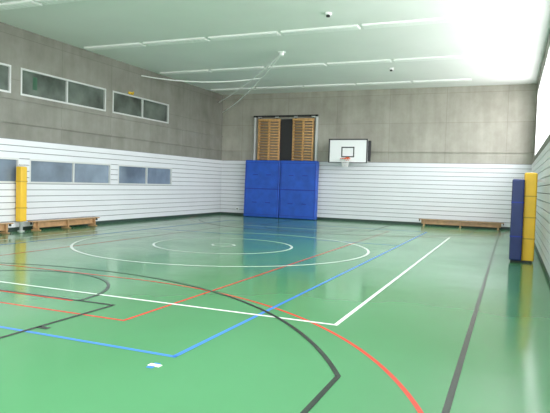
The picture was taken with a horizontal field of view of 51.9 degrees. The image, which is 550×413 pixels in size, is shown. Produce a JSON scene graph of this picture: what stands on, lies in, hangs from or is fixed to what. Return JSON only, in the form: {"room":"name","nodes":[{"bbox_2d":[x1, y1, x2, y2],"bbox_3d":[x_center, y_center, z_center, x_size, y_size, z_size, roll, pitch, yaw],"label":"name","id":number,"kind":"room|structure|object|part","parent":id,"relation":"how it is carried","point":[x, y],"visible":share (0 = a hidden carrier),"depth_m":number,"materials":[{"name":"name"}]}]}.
{"room":"sports hall","nodes":[
{"label":"sports hall","id":0,"kind":"room"},
{"bbox_2d":[0,22,222,227],"bbox_3d":[-8.161,-2.318,16.807,0.300,6.150,27.200,3,3,23],"label":"wall","id":1,"kind":"structure","parent":0,"point":[191,107],"depth_m":20.62,"materials":[{"name":"concrete"}]},
{"bbox_2d":[0,62,10,92],"bbox_3d":[-8.683,-3.756,15.124,0.110,0.830,3.870,3,3,23],"label":"window","id":2,"kind":"structure","parent":1,"relation":"in","point":[5,69],"depth_m":16.75,"materials":[{"name":"grey glass"}]},
{"bbox_2d":[0,157,18,182],"bbox_3d":[-8.600,-1.044,15.499,0.110,0.766,3.820,3,3,23],"label":"window","id":3,"kind":"structure","parent":1,"relation":"in","point":[8,165],"depth_m":16.93,"materials":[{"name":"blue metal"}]},
{"bbox_2d":[20,68,105,110],"bbox_3d":[-7.038,-3.870,19.046,0.110,0.830,3.920,3,3,23],"label":"window","id":4,"kind":"structure","parent":1,"relation":"in","point":[34,84],"depth_m":18.84,"materials":[{"name":"grey glass"}]},
{"bbox_2d":[29,159,110,184],"bbox_3d":[-6.955,-1.158,19.421,0.110,0.766,3.870,3,3,23],"label":"window","id":5,"kind":"structure","parent":1,"relation":"in","point":[41,171],"depth_m":19.21,"materials":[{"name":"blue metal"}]},
{"bbox_2d":[0,212,220,231],"bbox_3d":[-8.089,0.706,16.865,0.050,0.110,27.200,3,3,23],"label":"baseboard","id":6,"kind":"structure","parent":1,"relation":"attached to","point":[213,213],"depth_m":22.36,"materials":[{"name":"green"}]},
{"bbox_2d":[0,119,221,150],"bbox_3d":[-7.993,-2.535,16.730,0.050,0.080,27.200,3,3,23],"label":"trim","id":7,"kind":"structure","parent":1,"relation":"attached to","point":[1,120],"depth_m":20.33,"materials":[{"name":"concrete"}]},
{"bbox_2d":[0,137,221,227],"bbox_3d":[-8.055,-0.697,16.777,0.060,2.681,27.140,3,3,23],"label":"cladding","id":8,"kind":"object","parent":1,"relation":"attached to","point":[195,188],"visible":0.9,"depth_m":21.28,"materials":[{"name":"grey wood"}]},
{"bbox_2d":[0,95,222,136],"bbox_3d":[-7.979,-3.245,16.704,0.035,0.060,27.200,3,3,23],"label":"trim","id":9,"kind":"structure","parent":1,"relation":"attached to","point":[3,96],"depth_m":20.30,"materials":[{"name":"concrete"}]},
{"bbox_2d":[112,91,168,123],"bbox_3d":[-5.406,-3.984,22.936,0.110,0.830,3.760,3,3,23],"label":"window","id":10,"kind":"structure","parent":1,"relation":"in","point":[123,104],"depth_m":22.80,"materials":[{"name":"grey glass"}]},
{"bbox_2d":[118,165,171,184],"bbox_3d":[-5.323,-1.272,23.311,0.110,0.766,3.710,3,3,23],"label":"window","id":11,"kind":"structure","parent":1,"relation":"in","point":[127,174],"depth_m":23.16,"materials":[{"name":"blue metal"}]},
{"bbox_2d":[0,214,549,412],"bbox_3d":[-1.333,1.178,14.045,15.320,0.200,27.800,3,3,23],"label":"floor","id":12,"kind":"structure","parent":0,"point":[416,327],"depth_m":7.03,"materials":[{"name":"green rubber"}]},
{"bbox_2d":[0,222,13,233],"bbox_3d":[-8.379,0.665,15.196,0.360,0.310,3.100,3,3,23],"label":"bench","id":13,"kind":"object","parent":12,"relation":"on","point":[3,226],"visible":1,"depth_m":16.37,"materials":[{"name":"brown wood"}]},
{"bbox_2d":[15,165,27,231],"bbox_3d":[-7.712,-0.258,17.178,0.230,2.030,0.250,3,3,23],"label":"post","id":14,"kind":"object","parent":12,"relation":"on","point":[21,181],"visible":1,"depth_m":17.08,"materials":[{"name":"yellow plastic"}]},
{"bbox_2d":[28,217,99,230],"bbox_3d":[-6.909,0.563,18.699,0.360,0.310,3.000,3,3,23],"label":"bench","id":15,"kind":"object","parent":12,"relation":"on","point":[91,221],"visible":1,"depth_m":18.56,"materials":[{"name":"brown wood"}]},
{"bbox_2d":[147,363,161,367],"bbox_3d":[-1.101,1.451,5.158,0.120,0.005,0.140,3,3,23],"label":"tape","id":16,"kind":"object","parent":12,"relation":"on","point":[151,365],"visible":1,"depth_m":5.15,"materials":[{"name":"white plastic"}]},
{"bbox_2d":[0,220,425,357],"bbox_3d":[-1.492,1.025,15.138,8.520,0.001,17.550,3,3,23],"label":"blue markings","id":17,"kind":"object","parent":12,"relation":"on","point":[277,305],"visible":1,"depth_m":6.36,"materials":[{"name":"blue paint"}]},
{"bbox_2d":[0,221,448,325],"bbox_3d":[-1.413,1.028,15.094,10.405,0.001,13.615,3,3,23],"label":"white markings","id":18,"kind":"object","parent":12,"relation":"on","point":[72,244],"visible":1,"depth_m":11.31,"materials":[{"name":"white paint"}]},
{"bbox_2d":[0,215,500,412],"bbox_3d":[-1.182,1.038,14.988,12.915,0.001,26.118,3,3,23],"label":"black markings","id":19,"kind":"structure","parent":12,"relation":"on","point":[449,399],"depth_m":6.57,"materials":[{"name":"grey paint"}]},
{"bbox_2d":[0,216,506,412],"bbox_3d":[-1.379,1.030,15.112,13.905,0.001,22.540,3,3,23],"label":"red markings","id":20,"kind":"structure","parent":12,"relation":"on","point":[415,404],"depth_m":7.38,"materials":[{"name":"red paint"}]},
{"bbox_2d":[244,160,280,217],"bbox_3d":[-0.598,-0.875,27.768,1.860,2.780,0.365,3,1,23],"label":"mat","id":21,"kind":"object","parent":12,"relation":"on","point":[262,177],"visible":0.96,"depth_m":27.60,"materials":[{"name":"blue plastic"}]},
{"bbox_2d":[279,160,318,219],"bbox_3d":[1.135,-0.793,27.031,1.850,2.780,0.365,3,1,23],"label":"mat","id":22,"kind":"object","parent":12,"relation":"on","point":[298,199],"visible":1,"depth_m":26.86,"materials":[{"name":"blue plastic"}]},
{"bbox_2d":[419,218,503,229],"bbox_3d":[8.010,0.766,24.434,3.500,0.310,0.360,3,3,23],"label":"bench","id":23,"kind":"object","parent":12,"relation":"on","point":[459,223],"visible":1,"depth_m":24.34,"materials":[{"name":"brown wood"}]},
{"bbox_2d":[0,0,549,94],"bbox_3d":[-1.144,-5.189,13.780,15.320,0.250,27.800,3,3,23],"label":"ceiling","id":24,"kind":"structure","parent":0,"point":[500,42],"depth_m":17.16,"materials":[{"name":"paint"}]},
{"bbox_2d":[0,0,41,10],"bbox_3d":[-7.145,-5.257,14.885,2.300,0.060,0.360,3,3,23],"label":"strip","id":25,"kind":"object","parent":24,"relation":"attached to","point":[25,3],"depth_m":14.60,"materials":[{"name":"white plastic"}]},
{"bbox_2d":[35,0,84,4],"bbox_3d":[-4.914,-5.152,13.952,2.300,0.060,0.360,3,3,23],"label":"strip","id":26,"kind":"object","parent":24,"relation":"attached to","point":[46,2],"depth_m":14.22,"materials":[{"name":"white plastic"}]},
{"bbox_2d":[84,42,145,50],"bbox_3d":[-5.405,-5.378,19.033,2.300,0.060,0.360,3,3,23],"label":"strip","id":27,"kind":"object","parent":24,"relation":"attached to","point":[127,45],"depth_m":18.94,"materials":[{"name":"white plastic"}]},
{"bbox_2d":[143,37,209,45],"bbox_3d":[-3.174,-5.273,18.101,2.300,0.060,0.360,3,3,23],"label":"strip","id":28,"kind":"object","parent":24,"relation":"attached to","point":[200,39],"depth_m":18.01,"materials":[{"name":"white plastic"}]},
{"bbox_2d":[160,69,211,74],"bbox_3d":[-3.665,-5.499,23.181,2.300,0.060,0.360,3,3,23],"label":"strip","id":29,"kind":"object","parent":24,"relation":"attached to","point":[191,71],"depth_m":23.06,"materials":[{"name":"white plastic"}]},
{"bbox_2d":[141,51,285,112],"bbox_3d":[-3.178,-5.061,23.395,4.613,0.924,10.442,1,3,-19],"label":"cable","id":30,"kind":"object","parent":24,"relation":"hanging from","point":[281,53],"visible":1,"depth_m":22.72,"materials":[{"name":"white fabric"}]},
{"bbox_3d":[-2.963,-5.127,22.735,4.828,0.273,0.048,2,2,-1],"label":"cord","id":31,"kind":"part","parent":30,"relation":"part of","materials":[{"name":"white fabric"}]},
{"bbox_3d":[-1.315,-5.229,23.939,0.048,0.433,10.022,1,3,-18],"label":"cord","id":32,"kind":"part","parent":30,"relation":"part of","materials":[{"name":"white fabric"}]},
{"bbox_3d":[-1.105,-5.009,24.164,0.310,0.878,10.312,1,2,-16],"label":"cord","id":33,"kind":"part","parent":30,"relation":"part of","materials":[{"name":"white plastic"}]},
{"bbox_2d":[210,87,256,90],"bbox_3d":[-2.002,-5.615,27.145,2.300,0.060,0.360,3,3,23],"label":"strip","id":34,"kind":"object","parent":24,"relation":"attached to","point":[230,89],"depth_m":27.01,"materials":[{"name":"white plastic"}]},
{"bbox_2d":[211,66,266,71],"bbox_3d":[-1.434,-5.394,22.249,2.300,0.060,0.360,3,3,23],"label":"strip","id":35,"kind":"object","parent":24,"relation":"attached to","point":[261,67],"depth_m":22.13,"materials":[{"name":"white plastic"}]},
{"bbox_2d":[208,31,280,40],"bbox_3d":[-0.944,-5.168,17.168,2.300,0.060,0.360,3,3,23],"label":"strip","id":36,"kind":"object","parent":24,"relation":"attached to","point":[272,33],"depth_m":17.07,"materials":[{"name":"white plastic"}]},
{"bbox_2d":[256,85,304,89],"bbox_3d":[0.228,-5.510,26.213,2.300,0.060,0.360,3,3,23],"label":"strip","id":37,"kind":"object","parent":24,"relation":"attached to","point":[278,87],"depth_m":26.12,"materials":[{"name":"white plastic"}]},
{"bbox_2d":[266,63,326,68],"bbox_3d":[0.796,-5.289,21.316,2.300,0.060,0.360,3,3,23],"label":"strip","id":38,"kind":"object","parent":24,"relation":"attached to","point":[313,64],"depth_m":21.19,"materials":[{"name":"white plastic"}]},
{"bbox_2d":[280,24,360,34],"bbox_3d":[1.287,-5.063,16.235,2.300,0.060,0.360,3,3,23],"label":"strip","id":39,"kind":"object","parent":24,"relation":"attached to","point":[345,27],"depth_m":16.14,"materials":[{"name":"white plastic"}]},
{"bbox_2d":[325,12,331,16],"bbox_3d":[1.381,-4.976,14.680,0.180,0.100,0.180,3,3,23],"label":"security camera","id":40,"kind":"object","parent":24,"relation":"attached to","point":[327,14],"visible":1,"depth_m":14.63,"materials":[{"name":"white plastic"}]},
{"bbox_2d":[304,83,355,87],"bbox_3d":[2.459,-5.405,25.280,2.300,0.060,0.360,3,3,23],"label":"strip","id":41,"kind":"object","parent":24,"relation":"attached to","point":[350,84],"depth_m":25.17,"materials":[{"name":"white plastic"}]},
{"bbox_2d":[327,59,391,65],"bbox_3d":[3.027,-5.185,20.384,2.300,0.060,0.360,3,3,23],"label":"strip","id":42,"kind":"object","parent":24,"relation":"attached to","point":[383,60],"depth_m":20.31,"materials":[{"name":"white plastic"}]},
{"bbox_2d":[357,81,411,85],"bbox_3d":[4.690,-5.300,24.347,2.300,0.060,0.360,3,3,23],"label":"strip","id":43,"kind":"object","parent":24,"relation":"attached to","point":[397,82],"depth_m":24.20,"materials":[{"name":"white plastic"}]},
{"bbox_2d":[362,17,449,28],"bbox_3d":[3.517,-4.959,15.303,2.300,0.060,0.360,3,3,23],"label":"strip","id":44,"kind":"object","parent":24,"relation":"attached to","point":[442,19],"depth_m":15.21,"materials":[{"name":"white plastic"}]},
{"bbox_2d":[393,55,462,61],"bbox_3d":[5.258,-5.080,19.451,2.300,0.060,0.360,3,3,23],"label":"strip","id":45,"kind":"object","parent":24,"relation":"attached to","point":[453,56],"depth_m":19.36,"materials":[{"name":"white plastic"}]},
{"bbox_2d":[413,78,471,82],"bbox_3d":[6.920,-5.195,23.415,2.300,0.060,0.360,3,3,23],"label":"strip","id":46,"kind":"object","parent":24,"relation":"attached to","point":[469,79],"depth_m":23.31,"materials":[{"name":"white metal"}]},
{"bbox_2d":[220,84,536,226],"bbox_3d":[4.066,-2.362,26.561,15.320,6.150,0.360,3,3,23],"label":"wall","id":47,"kind":"structure","parent":0,"point":[394,186],"depth_m":25.54,"materials":[{"name":"concrete"}]},
{"bbox_2d":[253,115,318,160],"bbox_3d":[0.465,-1.964,27.801,3.380,5.000,0.260,3,3,23],"label":"wall bars","id":48,"kind":"object","parent":47,"relation":"attached to","point":[278,139],"visible":0.5,"depth_m":27.73,"materials":[{"name":"brown wood"}]},
{"bbox_2d":[328,139,370,166],"bbox_3d":[3.449,-2.412,25.674,1.920,1.272,1.870,3,3,23],"label":"basketball hoop","id":49,"kind":"object","parent":47,"relation":"attached to","point":[342,151],"visible":1,"depth_m":25.34,"materials":[{"name":"white plastic"}]},
{"bbox_2d":[221,212,509,229],"bbox_3d":[3.921,0.658,26.552,14.620,0.110,0.050,3,3,23],"label":"baseboard","id":50,"kind":"structure","parent":47,"relation":"attached to","point":[227,213],"depth_m":25.97,"materials":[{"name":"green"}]},
{"bbox_2d":[222,150,533,152],"bbox_3d":[4.040,-2.582,26.408,14.670,0.080,0.050,3,3,23],"label":"trim","id":51,"kind":"structure","parent":47,"relation":"attached to","point":[222,150],"depth_m":24.93,"materials":[{"name":"concrete"}]},
{"bbox_2d":[533,31,549,161],"bbox_3d":[5.684,-1.667,11.019,0.300,6.150,27.200,3,3,23],"label":"wall","id":52,"kind":"structure","parent":0,"point":[547,141],"depth_m":19.01,"materials":[{"name":"concrete"}]},
{"bbox_2d":[535,80,540,154],"bbox_3d":[10.125,-3.302,21.589,0.160,2.700,2.590,3,3,23],"label":"window","id":53,"kind":"structure","parent":52,"relation":"in","point":[539,88],"depth_m":21.62,"materials":[{"name":"white glass"}]},
{"bbox_2d":[531,142,549,275],"bbox_3d":[5.466,-0.062,11.146,0.060,2.681,27.180,3,3,23],"label":"cladding","id":54,"kind":"object","parent":52,"relation":"attached to","point":[541,165],"visible":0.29,"depth_m":13.49,"materials":[{"name":"grey wood"}]},
{"bbox_2d":[509,172,544,262],"bbox_3d":[5.976,0.250,13.393,0.725,2.140,0.610,3,3,23],"label":"pad","id":55,"kind":"object","parent":54,"relation":"attached to","point":[524,191],"visible":1,"depth_m":13.22,"materials":[{"name":"blue plastic"}]},
{"bbox_2d":[537,65,544,151],"bbox_3d":[9.124,-3.233,19.201,0.160,2.700,2.590,3,3,23],"label":"window","id":56,"kind":"structure","parent":52,"relation":"in","point":[542,77],"depth_m":19.23,"materials":[{"name":"white glass"}]},
{"bbox_2d":[534,243,549,281],"bbox_3d":[5.433,1.341,11.212,0.050,0.110,27.200,3,3,23],"label":"baseboard","id":57,"kind":"structure","parent":52,"relation":"attached to","point":[544,267],"depth_m":12.62,"materials":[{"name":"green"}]},
{"bbox_2d":[541,46,549,145],"bbox_3d":[8.122,-3.163,16.814,0.160,2.700,2.590,3,3,23],"label":"window","id":58,"kind":"structure","parent":52,"relation":"in","point":[546,71],"depth_m":16.85,"materials":[{"name":"white glass"}]},
{"bbox_2d":[545,52,549,140],"bbox_3d":[7.121,-3.093,14.426,0.160,2.700,2.590,3,3,23],"label":"window","id":59,"kind":"structure","parent":52,"relation":"in","point":[547,134],"depth_m":15.59,"materials":[{"name":"white glass"}]}
]}

